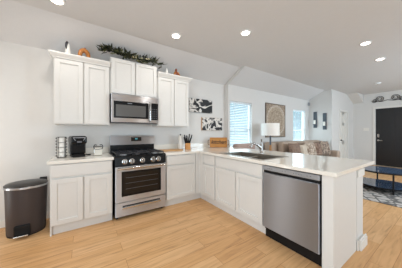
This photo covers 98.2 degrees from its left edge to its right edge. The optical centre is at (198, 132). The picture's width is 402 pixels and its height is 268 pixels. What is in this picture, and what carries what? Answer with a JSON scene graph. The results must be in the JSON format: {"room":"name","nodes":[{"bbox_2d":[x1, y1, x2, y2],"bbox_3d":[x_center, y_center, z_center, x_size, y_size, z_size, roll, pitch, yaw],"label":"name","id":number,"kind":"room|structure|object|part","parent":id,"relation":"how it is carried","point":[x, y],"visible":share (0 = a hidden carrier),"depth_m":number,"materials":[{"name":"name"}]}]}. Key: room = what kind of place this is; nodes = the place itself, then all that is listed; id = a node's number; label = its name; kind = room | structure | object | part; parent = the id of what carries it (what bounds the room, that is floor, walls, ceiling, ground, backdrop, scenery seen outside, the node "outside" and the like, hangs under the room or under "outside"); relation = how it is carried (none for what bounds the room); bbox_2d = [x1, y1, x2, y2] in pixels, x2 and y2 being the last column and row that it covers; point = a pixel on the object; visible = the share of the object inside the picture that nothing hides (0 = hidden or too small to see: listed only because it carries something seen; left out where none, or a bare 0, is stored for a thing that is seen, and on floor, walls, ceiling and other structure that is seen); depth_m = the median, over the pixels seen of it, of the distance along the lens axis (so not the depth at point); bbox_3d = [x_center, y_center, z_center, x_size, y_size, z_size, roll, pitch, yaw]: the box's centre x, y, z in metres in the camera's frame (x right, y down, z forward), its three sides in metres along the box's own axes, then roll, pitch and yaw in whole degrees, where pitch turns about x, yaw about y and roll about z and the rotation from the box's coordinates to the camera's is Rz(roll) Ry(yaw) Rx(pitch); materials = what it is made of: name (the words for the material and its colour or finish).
{"room":"kitchen","nodes":[
{"label":"kitchen","id":0,"kind":"room"},
{"bbox_2d":[0,41,224,220],"bbox_3d":[-1.321,-0.124,3.233,4.730,2.775,0.140,0,0,-33],"label":"wall","id":1,"kind":"structure","parent":0,"point":[28,130],"depth_m":2.50,"materials":[{"name":"white paint"}]},
{"bbox_2d":[0,211,49,227],"bbox_3d":[-2.644,1.214,2.268,1.180,0.100,0.014,0,0,-33],"label":"baseboard","id":2,"kind":"structure","parent":1,"relation":"attached to","point":[2,222],"depth_m":2.31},
{"bbox_2d":[48,49,109,125],"bbox_3d":[-1.760,-0.600,2.633,0.736,0.973,0.375,0,0,-33],"label":"upper cabinet","id":3,"kind":"object","parent":1,"relation":"attached to","point":[81,83],"visible":1,"depth_m":2.51,"materials":[{"name":"white paint"}]},
{"bbox_2d":[65,41,70,53],"bbox_3d":[-1.846,-1.186,2.467,0.080,0.200,0.076,0,0,-33],"label":"figurine","id":4,"kind":"object","parent":3,"relation":"on","point":[67,46],"visible":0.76,"depth_m":2.44,"materials":[{"name":"ceramic"}]},
{"bbox_3d":[-1.810,-0.570,2.447,0.320,0.885,0.024,0,0,-33],"label":"door","id":5,"kind":"part","parent":3,"relation":"part of","materials":[{"name":"white paint"}]},
{"bbox_3d":[-1.760,-1.050,2.632,0.736,0.072,0.374,0,0,-33],"label":"crown molding","id":6,"kind":"part","parent":3,"relation":"part of","materials":[{"name":"white paint"}]},
{"bbox_2d":[78,48,90,57],"bbox_3d":[-1.684,-1.174,2.574,0.158,0.153,0.063,0,0,-33],"label":"sculpture","id":7,"kind":"object","parent":3,"relation":"on","point":[81,51],"visible":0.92,"depth_m":2.56,"materials":[{"name":"orange ceramic"}]},
{"bbox_3d":[-1.528,-0.570,2.633,0.320,0.885,0.024,0,0,-33],"label":"door","id":8,"kind":"part","parent":3,"relation":"part of","materials":[{"name":"white paint"}]},
{"bbox_2d":[56,147,107,155],"bbox_3d":[-1.834,0.299,2.798,0.695,0.102,0.020,0,0,-33],"label":"backsplash","id":9,"kind":"structure","parent":1,"relation":"attached to","point":[90,150],"depth_m":2.84,"materials":[{"name":"white stone"}]},
{"bbox_2d":[109,57,156,97],"bbox_3d":[-1.145,-0.900,3.068,0.762,0.583,0.327,0,0,-33],"label":"upper cabinet","id":10,"kind":"object","parent":1,"relation":"attached to","point":[127,77],"visible":0.92,"depth_m":2.90,"materials":[{"name":"white paint"}]},
{"bbox_3d":[-1.218,-0.900,2.838,0.358,0.555,0.024,0,0,-33],"label":"door","id":11,"kind":"part","parent":10,"relation":"part of","materials":[{"name":"white paint"}]},
{"bbox_2d":[96,43,165,68],"bbox_3d":[-1.043,-1.256,2.873,1.120,0.221,0.199,0,0,-33],"label":"garland","id":12,"kind":"object","parent":10,"relation":"on","point":[119,51],"visible":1,"depth_m":2.83,"materials":[{"name":"green plant"}]},
{"bbox_2d":[110,93,158,123],"bbox_3d":[-1.112,-0.379,3.015,0.756,0.450,0.448,0,0,-33],"label":"microwave","id":13,"kind":"object","parent":10,"relation":"attached to","point":[124,109],"visible":0.98,"depth_m":2.84,"materials":[{"name":"metal"}]},
{"bbox_3d":[-1.083,-0.340,2.842,0.613,0.358,0.034,0,0,-33],"label":"door","id":14,"kind":"part","parent":13,"relation":"part of","materials":[{"name":"metal"}]},
{"bbox_3d":[-1.075,-0.359,2.825,0.538,0.265,0.004,0,0,-33],"label":"door glass","id":15,"kind":"part","parent":13,"relation":"part of","materials":[{"name":"black glass"}]},
{"bbox_3d":[-0.766,-0.340,3.051,0.140,0.358,0.034,0,0,-33],"label":"control panel","id":16,"kind":"part","parent":13,"relation":"part of","materials":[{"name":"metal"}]},
{"bbox_3d":[-0.905,-0.900,3.045,0.358,0.555,0.024,0,0,-33],"label":"door","id":17,"kind":"part","parent":10,"relation":"part of","materials":[{"name":"white paint"}]},
{"bbox_2d":[152,71,192,126],"bbox_3d":[-0.513,-0.600,3.456,0.714,0.973,0.375,0,0,-33],"label":"upper cabinet","id":18,"kind":"object","parent":1,"relation":"attached to","point":[172,90],"visible":0.94,"depth_m":3.32,"materials":[{"name":"white paint"}]},
{"bbox_3d":[-0.600,-0.570,3.246,0.309,0.885,0.024,0,0,-33],"label":"door","id":19,"kind":"part","parent":18,"relation":"part of","materials":[{"name":"white paint"}]},
{"bbox_3d":[-0.512,-1.050,3.456,0.714,0.072,0.374,0,0,-33],"label":"crown molding","id":20,"kind":"part","parent":18,"relation":"part of","materials":[{"name":"white paint"}]},
{"bbox_3d":[-0.327,-0.570,3.426,0.309,0.885,0.024,0,0,-33],"label":"door","id":21,"kind":"part","parent":18,"relation":"part of","materials":[{"name":"white paint"}]},
{"bbox_2d":[154,143,209,149],"bbox_3d":[-0.132,0.299,3.921,1.807,0.102,0.020,0,0,-33],"label":"backsplash","id":22,"kind":"structure","parent":1,"relation":"attached to","point":[193,145],"depth_m":3.69,"materials":[{"name":"white stone"}]},
{"bbox_2d":[189,98,211,112],"bbox_3d":[0.061,-0.611,4.039,0.645,0.310,0.034,0,0,-33],"label":"print","id":23,"kind":"object","parent":1,"relation":"attached to","point":[195,105],"visible":0.81,"depth_m":4.01,"materials":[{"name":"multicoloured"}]},
{"bbox_2d":[201,117,221,129],"bbox_3d":[0.338,-0.199,4.222,0.610,0.305,0.034,0,0,-33],"label":"print","id":24,"kind":"object","parent":1,"relation":"attached to","point":[207,123],"visible":1,"depth_m":4.19,"materials":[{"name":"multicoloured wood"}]},
{"bbox_2d":[0,0,324,100],"bbox_3d":[0.635,-1.404,4.045,8.890,0.385,0.660,0,0,-33],"label":"ceiling","id":25,"kind":"structure","parent":0,"point":[22,24],"depth_m":2.78,"materials":[{"name":"white paint"}]},
{"bbox_2d":[0,165,401,267],"bbox_3d":[3.144,1.314,2.323,11.180,0.100,6.580,0,0,-33],"label":"floor","id":26,"kind":"structure","parent":0,"point":[195,233],"depth_m":1.98,"materials":[{"name":"brown wood"}]},
{"bbox_2d":[3,176,47,238],"bbox_3d":[-2.180,0.943,2.211,0.420,0.642,0.420,0,0,-33],"label":"trash can","id":27,"kind":"object","parent":26,"relation":"on","point":[25,201],"visible":1,"depth_m":2.11,"materials":[{"name":"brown metal"}]},
{"bbox_3d":[-2.191,0.643,2.228,0.416,0.042,0.345,0,0,-33],"label":"lid","id":28,"kind":"part","parent":27,"relation":"part of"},
{"bbox_2d":[50,160,112,236],"bbox_3d":[-1.667,0.826,2.536,0.685,0.875,0.624,0,0,-33],"label":"base cabinet","id":29,"kind":"object","parent":26,"relation":"on","point":[81,193],"visible":0.96,"depth_m":2.26,"materials":[{"name":"white paint"}]},
{"bbox_3d":[-1.643,0.856,2.192,0.322,0.561,0.024,0,0,-33],"label":"door","id":30,"kind":"part","parent":29,"relation":"part of","materials":[{"name":"white paint"}]},
{"bbox_2d":[47,153,113,164],"bbox_3d":[-1.669,0.369,2.529,0.723,0.038,0.651,0,0,-33],"label":"countertop","id":31,"kind":"structure","parent":29,"relation":"on","point":[105,156],"depth_m":2.32,"materials":[{"name":"white stone"}]},
{"bbox_2d":[55,137,66,157],"bbox_3d":[-1.893,0.206,2.413,0.135,0.285,0.110,0,0,-33],"label":"mug rack","id":32,"kind":"object","parent":31,"relation":"on","point":[58,137],"visible":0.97,"depth_m":2.37,"materials":[{"name":"metal"}]},
{"bbox_2d":[59,152,65,156],"bbox_3d":[-1.890,0.310,2.415,0.086,0.062,0.086,0,0,-33],"label":"mug","id":33,"kind":"object","parent":32,"relation":"in","point":[61,154],"visible":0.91,"depth_m":2.40,"materials":[{"name":"white ceramic"}]},
{"bbox_2d":[59,147,65,151],"bbox_3d":[-1.890,0.244,2.415,0.086,0.062,0.086,0,0,-33],"label":"mug","id":34,"kind":"object","parent":32,"relation":"in","point":[62,149],"visible":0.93,"depth_m":2.40,"materials":[{"name":"white ceramic"}]},
{"bbox_2d":[59,138,65,142],"bbox_3d":[-1.890,0.111,2.415,0.086,0.062,0.086,0,0,-33],"label":"mug","id":35,"kind":"object","parent":32,"relation":"in","point":[61,140],"visible":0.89,"depth_m":2.39,"materials":[{"name":"white ceramic"}]},
{"bbox_2d":[68,136,90,157],"bbox_3d":[-1.728,0.201,2.573,0.293,0.296,0.302,0,0,-45],"label":"coffee maker","id":36,"kind":"object","parent":31,"relation":"on","point":[77,144],"visible":0.99,"depth_m":2.46,"materials":[{"name":"black plastic"}]},
{"bbox_3d":[-1.769,0.228,2.543,0.184,0.174,0.175,0,0,-45],"label":"water tank","id":37,"kind":"part","parent":36,"relation":"part of","materials":[{"name":"black plastic"}]},
{"bbox_2d":[93,144,102,154],"bbox_3d":[-1.524,0.264,2.650,0.132,0.171,0.130,0,0,-33],"label":"canister","id":38,"kind":"object","parent":31,"relation":"on","point":[98,150],"visible":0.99,"depth_m":2.62,"materials":[{"name":"white ceramic"}]},
{"bbox_3d":[-1.502,0.476,2.286,0.661,0.151,0.022,0,0,-33],"label":"drawer","id":39,"kind":"part","parent":29,"relation":"part of","materials":[{"name":"white paint"}]},
{"bbox_3d":[-1.360,0.856,2.379,0.322,0.561,0.024,0,0,-33],"label":"door","id":40,"kind":"part","parent":29,"relation":"part of","materials":[{"name":"white paint"}]},
{"bbox_2d":[109,135,165,218],"bbox_3d":[-1.013,0.661,2.904,0.762,1.205,0.690,0,0,-33],"label":"gas stove","id":41,"kind":"object","parent":26,"relation":"on","point":[139,169],"visible":0.99,"depth_m":2.68,"materials":[{"name":"metal"}]},
{"bbox_3d":[-1.165,0.281,3.134,0.756,0.125,0.004,0,0,-33],"label":"panel","id":42,"kind":"part","parent":41,"relation":"part of","materials":[{"name":"metal"}]},
{"bbox_2d":[110,152,164,157],"bbox_3d":[-1.012,0.351,2.902,0.762,0.014,0.555,0,0,-33],"label":"cooktop","id":43,"kind":"object","parent":41,"relation":"in","point":[118,154],"depth_m":2.70,"materials":[{"name":"black metal"}]},
{"bbox_3d":[-0.862,1.115,2.675,0.754,0.197,0.037,0,0,-33],"label":"storage drawer","id":44,"kind":"part","parent":41,"relation":"part of","materials":[{"name":"metal"}]},
{"bbox_3d":[-0.861,0.754,2.674,0.754,0.510,0.039,0,0,-33],"label":"oven door","id":45,"kind":"part","parent":41,"relation":"part of","materials":[{"name":"metal"}]},
{"bbox_3d":[-0.862,0.424,2.675,0.758,0.130,0.037,0,0,-33],"label":"control panel","id":46,"kind":"part","parent":41,"relation":"part of","materials":[{"name":"black metal"}]},
{"bbox_3d":[-0.845,1.092,2.649,0.582,0.024,0.024,0,0,-33],"label":"drawer handle","id":47,"kind":"part","parent":41,"relation":"part of","materials":[{"name":"metal"}]},
{"bbox_3d":[-0.837,0.519,2.637,0.702,0.031,0.052,0,0,-33],"label":"handle","id":48,"kind":"part","parent":41,"relation":"part of","materials":[{"name":"metal"}]},
{"bbox_3d":[-0.849,0.749,2.655,0.522,0.300,0.002,0,0,-33],"label":"glass","id":49,"kind":"part","parent":41,"relation":"part of","materials":[{"name":"black glass"}]},
{"bbox_2d":[165,153,194,205],"bbox_3d":[-0.461,0.826,3.332,0.585,0.875,0.624,0,0,-33],"label":"base cabinet","id":50,"kind":"object","parent":26,"relation":"on","point":[180,169],"visible":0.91,"depth_m":3.07,"materials":[{"name":"white paint"}]},
{"bbox_3d":[-0.296,0.476,3.082,0.561,0.151,0.022,0,0,-33],"label":"drawer","id":51,"kind":"part","parent":50,"relation":"part of","materials":[{"name":"white paint"}]},
{"bbox_3d":[-0.296,0.856,3.081,0.561,0.561,0.024,0,0,-33],"label":"door","id":52,"kind":"part","parent":50,"relation":"part of","materials":[{"name":"white paint"}]},
{"bbox_2d":[194,153,205,200],"bbox_3d":[0.104,0.826,3.635,0.688,0.875,0.720,0,0,-33],"label":"base cabinet","id":53,"kind":"object","parent":26,"relation":"on","point":[199,162],"visible":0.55,"depth_m":3.26,"materials":[{"name":"white paint"}]},
{"bbox_2d":[203,154,217,206],"bbox_3d":[0.436,0.826,3.213,0.609,0.875,0.345,0,0,-33],"label":"base cabinet","id":54,"kind":"object","parent":26,"relation":"on","point":[209,165],"visible":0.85,"depth_m":3.05,"materials":[{"name":"white paint"}]},
{"bbox_3d":[0.192,0.476,3.053,0.022,0.151,0.321,0,0,-33],"label":"drawer","id":55,"kind":"part","parent":54,"relation":"part of","materials":[{"name":"white paint"}]},
{"bbox_3d":[0.192,0.856,3.052,0.024,0.561,0.321,0,0,-33],"label":"door","id":56,"kind":"part","parent":54,"relation":"part of","materials":[{"name":"white paint"}]},
{"bbox_2d":[215,156,265,233],"bbox_3d":[0.788,0.826,2.680,0.609,0.875,0.928,0,0,-33],"label":"base cabinet","id":57,"kind":"object","parent":26,"relation":"on","point":[238,183],"visible":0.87,"depth_m":2.43,"materials":[{"name":"white paint"}]},
{"bbox_3d":[0.417,0.856,2.711,0.024,0.561,0.443,0,0,-33],"label":"door","id":58,"kind":"part","parent":57,"relation":"part of","materials":[{"name":"white paint"}]},
{"bbox_3d":[0.671,0.856,2.326,0.024,0.561,0.443,0,0,-33],"label":"door","id":59,"kind":"part","parent":57,"relation":"part of","materials":[{"name":"white paint"}]},
{"bbox_2d":[164,146,374,177],"bbox_3d":[0.633,0.369,2.780,1.827,0.038,2.767,0,0,-33],"label":"countertop","id":60,"kind":"structure","parent":57,"relation":"on","point":[336,167],"depth_m":2.16,"materials":[{"name":"white stone"}]},
{"bbox_2d":[159,149,182,150],"bbox_3d":[-0.521,0.340,3.354,0.400,0.018,0.240,0,0,-29],"label":"cutting board","id":61,"kind":"object","parent":60,"relation":"on","point":[159,149],"visible":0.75,"depth_m":3.35,"materials":[{"name":"brown wood"}]},
{"bbox_2d":[178,134,181,148],"bbox_3d":[-0.366,0.192,3.577,0.100,0.314,0.100,0,0,-33],"label":"paper towel holder","id":62,"kind":"object","parent":60,"relation":"on","point":[180,135],"visible":0.89,"depth_m":3.54,"materials":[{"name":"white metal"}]},
{"bbox_2d":[185,143,190,149],"bbox_3d":[-0.216,0.285,3.582,0.100,0.129,0.134,0,0,-13],"label":"knife block","id":63,"kind":"object","parent":60,"relation":"on","point":[187,145],"visible":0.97,"depth_m":3.53,"materials":[{"name":"brown wood"}]},
{"bbox_2d":[208,138,228,146],"bbox_3d":[0.468,0.235,4.030,0.496,0.228,0.068,0,0,2],"label":"sign","id":64,"kind":"object","parent":60,"relation":"on","point":[214,142],"visible":1,"depth_m":4.03,"materials":[{"name":"orange wood"}]},
{"bbox_2d":[220,151,288,159],"bbox_3d":[0.823,0.446,2.675,0.565,0.202,0.845,0,0,-33],"label":"sink","id":65,"kind":"object","parent":60,"relation":"in","point":[253,155],"visible":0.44,"depth_m":2.75,"materials":[{"name":"metal"}]},
{"bbox_2d":[224,152,278,158],"bbox_3d":[0.798,0.447,2.659,0.441,0.200,0.781,0,0,-33],"label":"basin","id":66,"kind":"object","parent":65,"relation":"in","point":[243,154],"depth_m":2.81,"materials":[{"name":"metal"}]},
{"bbox_2d":[249,139,262,153],"bbox_3d":[0.921,0.227,2.768,0.272,0.236,0.059,0,0,-24],"label":"faucet","id":67,"kind":"object","parent":60,"relation":"on","point":[260,146],"visible":1,"depth_m":2.78,"materials":[{"name":"silver metal"}]},
{"bbox_3d":[0.928,0.218,2.770,0.220,0.123,0.045,0,0,-25],"label":"spout","id":68,"kind":"part","parent":67,"relation":"part of","materials":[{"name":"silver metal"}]},
{"bbox_2d":[233,143,254,148],"bbox_3d":[1.290,0.771,4.113,0.670,0.985,0.750,0,0,-31],"label":"armchair","id":69,"kind":"object","parent":26,"relation":"on","point":[242,145],"visible":0.09,"depth_m":4.25,"materials":[{"name":"brown fabric"}]},
{"bbox_2d":[261,123,279,150],"bbox_3d":[1.920,0.514,4.630,0.452,1.500,0.452,0,0,-33],"label":"floor lamp","id":70,"kind":"object","parent":26,"relation":"on","point":[267,129],"visible":0.71,"depth_m":4.45,"materials":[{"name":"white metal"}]},
{"bbox_3d":[1.920,-0.076,4.630,0.452,0.320,0.452,0,0,-33],"label":"lamp shade","id":71,"kind":"part","parent":70,"relation":"part of","materials":[{"name":"white fabric"}]},
{"bbox_2d":[263,165,321,266],"bbox_3d":[1.202,0.830,2.021,0.614,0.868,0.605,0,0,-33],"label":"dishwasher","id":72,"kind":"object","parent":26,"relation":"on","point":[292,199],"visible":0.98,"depth_m":1.79,"materials":[{"name":"metal"}]},
{"bbox_3d":[0.966,0.424,1.863,0.042,0.052,0.603,0,0,-33],"label":"control panel","id":73,"kind":"part","parent":72,"relation":"part of","materials":[{"name":"silver metal"}]},
{"bbox_3d":[0.972,0.465,1.867,0.026,0.026,0.603,0,0,-33],"label":"pocket handle","id":74,"kind":"part","parent":72,"relation":"part of","materials":[{"name":"silver metal"}]},
{"bbox_2d":[265,140,339,156],"bbox_3d":[3.305,0.764,5.383,2.760,1.000,0.970,0,0,-33],"label":"sofa","id":75,"kind":"object","parent":26,"relation":"on","point":[282,146],"visible":0.14,"depth_m":4.97,"materials":[{"name":"beige fabric"}]},
{"bbox_3d":[3.049,0.629,5.633,2.610,0.690,0.270,0,0,-33],"label":"backrest","id":76,"kind":"part","parent":75,"relation":"part of","materials":[{"name":"beige fabric"}]},
{"bbox_2d":[278,141,296,151],"bbox_3d":[2.593,0.521,5.054,0.770,0.515,0.185,0,0,-33],"label":"cushion","id":77,"kind":"object","parent":75,"relation":"on","point":[282,146],"depth_m":4.85,"materials":[{"name":"beige fabric"}]},
{"bbox_2d":[288,143,300,153],"bbox_3d":[2.625,0.519,4.724,0.460,0.451,0.191,0,0,-28],"label":"throw pillow","id":78,"kind":"object","parent":75,"relation":"on","point":[293,148],"visible":0.66,"depth_m":4.65,"materials":[{"name":"beige fabric"}]},
{"bbox_2d":[296,140,309,144],"bbox_3d":[3.242,0.521,5.482,0.775,0.515,0.185,0,0,-33],"label":"cushion","id":79,"kind":"object","parent":75,"relation":"on","point":[306,141],"depth_m":5.38,"materials":[{"name":"beige fabric"}]},
{"bbox_2d":[300,144,307,153],"bbox_3d":[2.989,0.539,4.953,0.380,0.372,0.182,0,0,-39],"label":"throw pillow","id":80,"kind":"object","parent":75,"relation":"on","point":[303,147],"visible":0.54,"depth_m":4.85,"materials":[{"name":"beige fabric"}]},
{"bbox_2d":[304,142,316,154],"bbox_3d":[3.340,0.519,5.184,0.460,0.449,0.196,0,0,-28],"label":"throw pillow","id":81,"kind":"object","parent":75,"relation":"on","point":[311,149],"visible":0.66,"depth_m":5.11,"materials":[{"name":"fabric"}]},
{"bbox_2d":[314,142,321,155],"bbox_3d":[3.740,0.529,5.449,0.454,0.446,0.188,0,0,-38],"label":"throw pillow","id":82,"kind":"object","parent":75,"relation":"on","point":[317,145],"visible":0.7,"depth_m":5.34,"materials":[{"name":"brown fabric"}]},
{"bbox_2d":[319,140,330,154],"bbox_3d":[4.147,0.509,5.705,0.504,0.494,0.197,0,0,-27],"label":"throw pillow","id":83,"kind":"object","parent":75,"relation":"on","point":[325,147],"visible":0.86,"depth_m":5.62,"materials":[{"name":"beige fabric"}]},
{"bbox_3d":[4.443,0.789,5.981,0.200,0.370,0.675,0,0,-33],"label":"armrest","id":84,"kind":"part","parent":75,"relation":"part of","materials":[{"name":"beige fabric"}]},
{"bbox_2d":[322,171,355,267],"bbox_3d":[1.417,0.826,1.734,0.608,0.875,0.090,0,0,-33],"label":"end panel","id":85,"kind":"object","parent":26,"relation":"on","point":[339,193],"visible":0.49,"depth_m":1.60,"materials":[{"name":"white paint"}]},
{"bbox_2d":[363,177,401,207],"bbox_3d":[4.252,1.258,3.521,2.130,0.012,3.080,0,0,-33],"label":"area rug","id":86,"kind":"object","parent":26,"relation":"on","point":[382,196],"visible":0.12,"depth_m":3.39,"materials":[{"name":"grey fabric"}]},
{"bbox_2d":[363,166,401,194],"bbox_3d":[4.102,1.036,3.830,0.920,0.432,0.920,0,0,-33],"label":"coffee table","id":87,"kind":"object","parent":86,"relation":"on","point":[393,186],"visible":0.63,"depth_m":3.73,"materials":[{"name":"blue glass"}]},
{"bbox_2d":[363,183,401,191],"bbox_3d":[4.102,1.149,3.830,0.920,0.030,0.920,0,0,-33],"label":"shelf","id":88,"kind":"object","parent":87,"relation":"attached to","point":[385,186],"depth_m":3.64,"materials":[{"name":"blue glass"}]},
{"bbox_2d":[363,178,401,189],"bbox_3d":[4.102,1.132,3.830,0.880,0.004,0.880,0,0,-33],"label":"glass shelf","id":89,"kind":"object","parent":87,"relation":"attached to","point":[375,183],"depth_m":3.77,"materials":[{"name":"blue glass"}]},
{"bbox_3d":[4.102,0.822,3.830,0.880,0.004,0.880,0,0,-33],"label":"glass","id":90,"kind":"part","parent":87,"relation":"part of","materials":[{"name":"glass"}]},
{"bbox_3d":[3.882,1.053,3.461,0.028,0.398,0.028,0,0,-33],"label":"leg","id":91,"kind":"part","parent":87,"relation":"part of","materials":[{"name":"metal"}]},
{"bbox_2d":[12,0,401,94],"bbox_3d":[3.331,-1.546,2.039,11.180,0.100,5.900,0,0,-33],"label":"ceiling","id":92,"kind":"structure","parent":0,"point":[314,43],"depth_m":2.56,"materials":[{"name":"white paint"}]},
{"bbox_2d":[50,0,65,5],"bbox_3d":[-1.596,-1.489,1.969,0.160,0.013,0.160,0,0,-33],"label":"recessed light","id":93,"kind":"object","parent":92,"relation":"in","point":[58,2],"visible":1,"depth_m":1.99,"materials":[{"name":"white plastic"}]},
{"bbox_2d":[171,33,180,38],"bbox_3d":[-0.343,-1.489,2.691,0.160,0.013,0.160,0,0,-33],"label":"recessed light","id":94,"kind":"object","parent":92,"relation":"in","point":[173,35],"visible":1,"depth_m":2.67,"materials":[{"name":"white plastic"}]},
{"bbox_2d":[240,29,250,35],"bbox_3d":[0.710,-1.489,2.610,0.160,0.013,0.160,0,0,-33],"label":"recessed light","id":95,"kind":"object","parent":92,"relation":"in","point":[246,32],"visible":1,"depth_m":2.59,"materials":[{"name":"white plastic"}]},
{"bbox_2d":[359,41,371,45],"bbox_3d":[2.803,-1.489,2.917,0.160,0.013,0.160,0,0,-33],"label":"recessed light","id":96,"kind":"object","parent":92,"relation":"in","point":[365,42],"visible":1,"depth_m":2.91,"materials":[{"name":"white plastic"}]},
{"bbox_2d":[225,84,308,149],"bbox_3d":[2.513,-0.124,5.620,4.300,2.775,0.140,0,0,-33],"label":"wall","id":97,"kind":"structure","parent":0,"point":[257,99],"depth_m":5.08,"materials":[{"name":"white paint"}]},
{"bbox_2d":[226,66,243,84],"bbox_3d":[0.875,-1.354,4.204,0.014,0.285,0.660,0,0,-33],"label":"trim","id":98,"kind":"structure","parent":97,"relation":"attached to","point":[241,68],"depth_m":4.17,"materials":[{"name":"white paint"}]},
{"bbox_2d":[230,104,249,142],"bbox_3d":[1.133,-0.069,4.671,0.920,1.475,0.145,0,0,-33],"label":"window","id":99,"kind":"structure","parent":97,"relation":"in","point":[242,104],"depth_m":4.90,"materials":[{"name":"white plastic"}]},
{"bbox_2d":[230,101,250,145],"bbox_3d":[1.136,-0.085,4.665,0.824,1.434,0.048,0,0,-33],"label":"window blind","id":100,"kind":"object","parent":99,"relation":"attached to","point":[234,102],"visible":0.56,"depth_m":4.65,"materials":[{"name":"white plastic"}]},
{"bbox_2d":[265,103,284,136],"bbox_3d":[2.432,-0.366,5.461,1.030,1.040,0.033,0,0,-33],"label":"picture","id":101,"kind":"object","parent":97,"relation":"attached to","point":[274,113],"visible":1,"depth_m":5.47,"materials":[{"name":"brown metal"}]},
{"bbox_2d":[293,111,303,139],"bbox_3d":[3.640,-0.069,6.326,0.940,1.475,0.145,0,0,-33],"label":"window","id":102,"kind":"structure","parent":97,"relation":"in","point":[302,130],"depth_m":6.58,"materials":[{"name":"white plastic"}]},
{"bbox_2d":[293,109,304,140],"bbox_3d":[3.644,-0.085,6.321,0.844,1.434,0.049,0,0,-33],"label":"window blind","id":103,"kind":"object","parent":102,"relation":"attached to","point":[301,111],"visible":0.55,"depth_m":6.27,"materials":[{"name":"white plastic"}]},
{"bbox_2d":[309,90,326,140],"bbox_3d":[4.455,-0.166,6.454,0.140,2.860,0.610,0,0,-33],"label":"wall","id":104,"kind":"structure","parent":0,"point":[318,104],"depth_m":6.39,"materials":[{"name":"white paint"}]},
{"bbox_2d":[313,112,316,127],"bbox_3d":[4.311,-0.461,6.442,0.108,0.590,0.114,0,0,-33],"label":"wall sconce","id":105,"kind":"object","parent":104,"relation":"attached to","point":[314,113],"visible":1,"depth_m":6.45,"materials":[{"name":"metal"}]},
{"bbox_2d":[323,113,326,129],"bbox_3d":[4.479,-0.391,6.188,0.108,0.590,0.114,0,0,-33],"label":"wall sconce","id":106,"kind":"object","parent":104,"relation":"attached to","point":[324,114],"visible":1,"depth_m":6.19,"materials":[{"name":"metal"}]},
{"bbox_2d":[327,89,352,158],"bbox_3d":[5.559,-0.166,6.733,2.290,2.860,0.140,0,0,-33],"label":"wall","id":107,"kind":"structure","parent":0,"point":[336,100],"depth_m":6.26,"materials":[{"name":"white paint"}]},
{"bbox_2d":[340,112,346,157],"bbox_3d":[5.549,0.242,6.648,0.756,2.031,0.102,0,0,-33],"label":"door","id":108,"kind":"structure","parent":107,"relation":"in","point":[343,116],"depth_m":6.71,"materials":[{"name":"white paint"}]},
{"bbox_2d":[339,109,347,157],"bbox_3d":[5.556,0.209,6.637,0.900,2.110,0.016,0,0,-33],"label":"trim","id":109,"kind":"structure","parent":107,"relation":"attached to","point":[339,109],"depth_m":6.65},
{"bbox_2d":[347,93,363,106],"bbox_3d":[6.209,-1.276,6.886,0.745,0.440,0.320,0,0,-33],"label":"wall","id":110,"kind":"structure","parent":107,"relation":"attached to","point":[357,99],"depth_m":6.91,"materials":[{"name":"white paint"}]},
{"bbox_2d":[356,170,362,249],"bbox_3d":[1.028,0.826,3.059,0.200,0.875,2.736,0,0,-33],"label":"wall","id":111,"kind":"structure","parent":0,"point":[359,181],"depth_m":1.91,"materials":[{"name":"white paint"}]},
{"bbox_2d":[357,168,366,250],"bbox_3d":[1.806,0.834,1.913,0.215,0.860,0.034,0,0,-33],"label":"trim","id":112,"kind":"structure","parent":111,"relation":"attached to","point":[361,172],"depth_m":1.88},
{"bbox_2d":[353,90,401,164],"bbox_3d":[7.990,-0.166,5.001,0.140,2.860,5.430,0,0,-33],"label":"wall","id":113,"kind":"structure","parent":0,"point":[362,115],"depth_m":6.87,"materials":[{"name":"white paint"}]},
{"bbox_2d":[373,105,401,164],"bbox_3d":[7.044,0.146,6.293,0.016,2.235,1.060,0,0,-33],"label":"trim","id":114,"kind":"structure","parent":113,"relation":"attached to","point":[392,106],"depth_m":6.69,"materials":[{"name":"white wood"}]},
{"bbox_2d":[373,94,401,102],"bbox_3d":[6.963,-1.247,6.401,0.019,0.234,0.847,0,0,-33],"label":"wall decor","id":115,"kind":"object","parent":113,"relation":"attached to","point":[375,100],"visible":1,"depth_m":6.53,"materials":[{"name":"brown metal"}]},
{"bbox_2d":[376,107,401,167],"bbox_3d":[7.066,0.181,6.308,0.102,2.146,0.904,0,0,-33],"label":"door","id":116,"kind":"structure","parent":113,"relation":"in","point":[388,120],"depth_m":6.39,"materials":[{"name":"wood"}]}
]}

